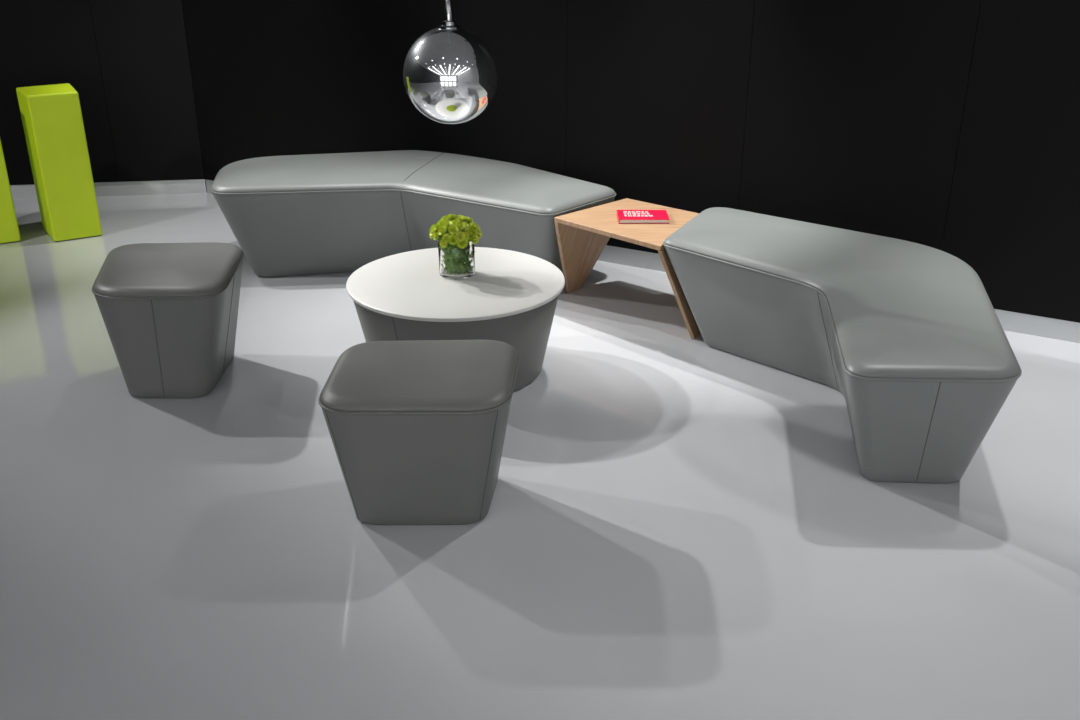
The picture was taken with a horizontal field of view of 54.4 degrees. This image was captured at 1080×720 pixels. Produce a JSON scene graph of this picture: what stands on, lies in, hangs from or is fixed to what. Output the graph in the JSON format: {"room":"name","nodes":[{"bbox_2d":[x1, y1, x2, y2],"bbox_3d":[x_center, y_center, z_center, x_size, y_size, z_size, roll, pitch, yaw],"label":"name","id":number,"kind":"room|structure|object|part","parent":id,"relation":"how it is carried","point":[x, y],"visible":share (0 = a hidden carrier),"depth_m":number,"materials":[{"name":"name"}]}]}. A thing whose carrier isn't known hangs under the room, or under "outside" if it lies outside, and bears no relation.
{"room":"lounge area","nodes":[
{"label":"lounge area","id":0,"kind":"room"},
{"bbox_2d":[0,193,1079,719],"bbox_3d":[-0.689,2.002,0.162,11.598,0.100,17.300,0,24,0],"label":"floor","id":1,"kind":"structure","parent":0,"point":[676,526],"depth_m":3.31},
{"bbox_2d":[0,139,20,243],"bbox_3d":[-3.294,-1.132,6.164,0.301,0.860,0.365,-15,28,-31],"label":"plinth","id":2,"kind":"object","parent":1,"relation":"on","point":[9,229],"visible":1,"depth_m":6.16,"materials":[{"name":"paint"}]},
{"bbox_2d":[16,83,101,241],"bbox_3d":[-2.854,-1.179,6.274,0.301,0.860,0.365,-15,28,-31],"label":"plinth","id":3,"kind":"object","parent":1,"relation":"on","point":[51,115],"visible":1,"depth_m":6.13,"materials":[{"name":"paint"}]},
{"bbox_3d":[-2.854,-0.788,6.444,0.281,0.006,0.340,-15,28,-31],"label":"plate","id":4,"kind":"part","parent":3,"relation":"part of","materials":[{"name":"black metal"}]},
{"bbox_2d":[92,242,243,397],"bbox_3d":[-1.546,-0.177,4.412,0.626,0.507,0.662,0,24,0],"label":"ottoman","id":5,"kind":"object","parent":1,"relation":"on","point":[169,311],"visible":1,"depth_m":4.17,"materials":[{"name":"grey leather"}]},
{"bbox_2d":[93,242,242,296],"bbox_3d":[-1.546,-0.388,4.320,0.615,0.047,0.651,0,23,0],"label":"cushion","id":6,"kind":"object","parent":5,"relation":"on","point":[199,269],"depth_m":4.22,"materials":[{"name":"grey leather"}]},
{"bbox_2d":[210,150,615,276],"bbox_3d":[-0.674,-0.832,5.915,2.274,0.508,1.222,6,24,12],"label":"bench","id":7,"kind":"object","parent":1,"relation":"on","point":[308,214],"visible":0.88,"depth_m":5.58,"materials":[{"name":"grey leather"}]},
{"bbox_2d":[211,150,614,213],"bbox_3d":[-0.681,-1.031,5.798,2.262,0.047,1.154,6,24,12],"label":"cushion","id":8,"kind":"object","parent":7,"relation":"on","point":[470,181],"depth_m":5.56,"materials":[{"name":"grey leather"}]},
{"bbox_2d":[318,340,518,524],"bbox_3d":[-0.374,0.243,3.445,0.611,0.507,0.535,0,24,0],"label":"ottoman","id":9,"kind":"object","parent":1,"relation":"on","point":[417,428],"visible":1,"depth_m":3.25,"materials":[{"name":"grey leather"}]},
{"bbox_2d":[320,340,517,411],"bbox_3d":[-0.374,0.032,3.354,0.599,0.047,0.524,0,23,0],"label":"cushion","id":10,"kind":"object","parent":9,"relation":"on","point":[412,375],"depth_m":3.26,"materials":[{"name":"grey leather"}]},
{"bbox_2d":[346,247,564,391],"bbox_3d":[-0.352,-0.156,4.490,0.914,0.406,0.914,0,24,0],"label":"round coffee table","id":11,"kind":"object","parent":1,"relation":"on","point":[511,297],"visible":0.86,"depth_m":4.25,"materials":[{"name":"grey leather"}]},
{"bbox_2d":[429,214,481,278],"bbox_3d":[-0.353,-0.485,4.414,0.223,0.258,0.227,0,24,0],"label":"flower vase","id":12,"kind":"object","parent":11,"relation":"on","point":[456,252],"visible":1,"depth_m":4.36,"materials":[{"name":"clear glass"}]},
{"bbox_3d":[-0.352,-0.430,4.436,0.152,0.140,0.152,0,23,0],"label":"glass","id":13,"kind":"part","parent":12,"relation":"part of","materials":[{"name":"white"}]},
{"bbox_2d":[554,198,700,338],"bbox_3d":[0.504,-0.467,5.142,0.561,0.455,0.879,-21,31,-40],"label":"side table","id":14,"kind":"object","parent":1,"relation":"on","point":[582,235],"visible":0.71,"depth_m":5.10,"materials":[{"name":"brown wood"}]},
{"bbox_3d":[0.229,-0.558,5.380,0.523,0.432,0.130,-21,31,-39],"label":"leg","id":15,"kind":"part","parent":14,"relation":"part of","materials":[{"name":"brown wood"}]},
{"bbox_3d":[0.499,-0.667,5.061,0.558,0.023,0.662,-22,32,-40],"label":"panel","id":16,"kind":"part","parent":14,"relation":"part of","materials":[{"name":"brown wood"}]},
{"bbox_2d":[617,210,669,223],"bbox_3d":[0.495,-0.691,5.059,0.240,0.021,0.170,0,24,0],"label":"paperback book","id":17,"kind":"object","parent":14,"relation":"on","point":[624,216],"visible":1,"depth_m":5.01,"materials":[{"name":"red paper"}]},
{"bbox_3d":[0.732,-0.378,4.966,0.169,0.432,0.587,11,26,24],"label":"leg","id":18,"kind":"part","parent":14,"relation":"part of","materials":[{"name":"brown wood"}]},
{"bbox_2d":[663,207,1021,483],"bbox_3d":[1.254,-0.155,4.360,1.092,0.507,2.102,-7,25,-16],"label":"bench","id":19,"kind":"object","parent":1,"relation":"on","point":[920,356],"visible":1,"depth_m":4.00,"materials":[{"name":"grey leather"}]},
{"bbox_2d":[664,207,1019,378],"bbox_3d":[1.165,-0.354,4.241,1.227,0.047,1.998,0,23,0],"label":"cushion","id":20,"kind":"object","parent":19,"relation":"on","point":[898,308],"depth_m":4.03,"materials":[{"name":"grey leather"}]},
{"bbox_3d":[-0.689,-1.208,-1.234,11.598,0.100,17.300,0,23,0],"label":"ceiling","id":21,"kind":"structure","parent":0,"visible":0},
{"bbox_2d":[403,0,497,123],"bbox_3d":[-0.377,-2.127,4.037,0.400,2.417,0.400,0,24,0],"label":"pendant","id":22,"kind":"object","parent":21,"relation":"hanging from","point":[450,74],"visible":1,"depth_m":4.30,"materials":[{"name":"clear glass"}]},
{"bbox_3d":[1.285,-1.938,4.833,7.180,3.400,4.137,0,23,0],"label":"backing","id":23,"kind":"object","parent":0,"visible":0},
{"bbox_2d":[182,0,567,180],"bbox_3d":[-1.082,-2.489,5.976,2.831,3.300,0.028,13,27,27],"label":"panel","id":24,"kind":"object","parent":23,"relation":"attached to","point":[270,77],"visible":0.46,"depth_m":6.31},
{"bbox_2d":[206,180,1079,342],"bbox_3d":[1.254,-0.403,5.441,8.200,0.100,0.020,13,27,27],"label":"baseboard","id":25,"kind":"structure","parent":23,"relation":"attached to","point":[1022,323],"depth_m":4.93,"materials":[{"name":"silver metal"}]},
{"bbox_2d":[566,0,754,253],"bbox_3d":[0.589,-2.111,5.106,1.008,3.300,0.028,13,27,27],"label":"panel","id":26,"kind":"object","parent":23,"relation":"attached to","point":[657,90],"visible":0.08,"depth_m":5.41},
{"bbox_2d":[739,0,980,250],"bbox_3d":[1.467,-1.912,4.648,1.008,3.300,0.028,13,27,27],"label":"panel","id":27,"kind":"object","parent":23,"relation":"attached to","point":[855,109],"visible":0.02,"depth_m":4.95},
{"bbox_2d":[942,0,1079,322],"bbox_3d":[2.345,-1.713,4.191,1.008,3.300,0.028,13,27,27],"label":"panel","id":28,"kind":"object","parent":23,"relation":"attached to","point":[1013,216],"visible":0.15,"depth_m":4.67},
{"bbox_3d":[-4.264,-2.649,6.468,3.880,3.400,0.602,0,23,0],"label":"backing","id":29,"kind":"object","parent":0,"visible":0},
{"bbox_2d":[0,0,118,184],"bbox_3d":[-4.538,-2.654,6.354,3.328,3.300,0.028,-3,24,-7],"label":"panel","id":30,"kind":"object","parent":29,"relation":"attached to","point":[43,42],"visible":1,"depth_m":6.86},
{"bbox_2d":[10,179,206,198],"bbox_3d":[-4.256,-1.111,7.070,3.900,0.100,0.020,-3,24,-7],"label":"baseboard","id":31,"kind":"structure","parent":29,"relation":"attached to","point":[164,187],"depth_m":7.24,"materials":[{"name":"silver metal"}]},
{"bbox_2d":[90,0,204,181],"bbox_3d":[-2.604,-2.754,6.585,0.568,3.300,0.028,-3,24,-7],"label":"panel","id":32,"kind":"object","parent":29,"relation":"attached to","point":[142,46],"visible":1,"depth_m":6.98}
]}

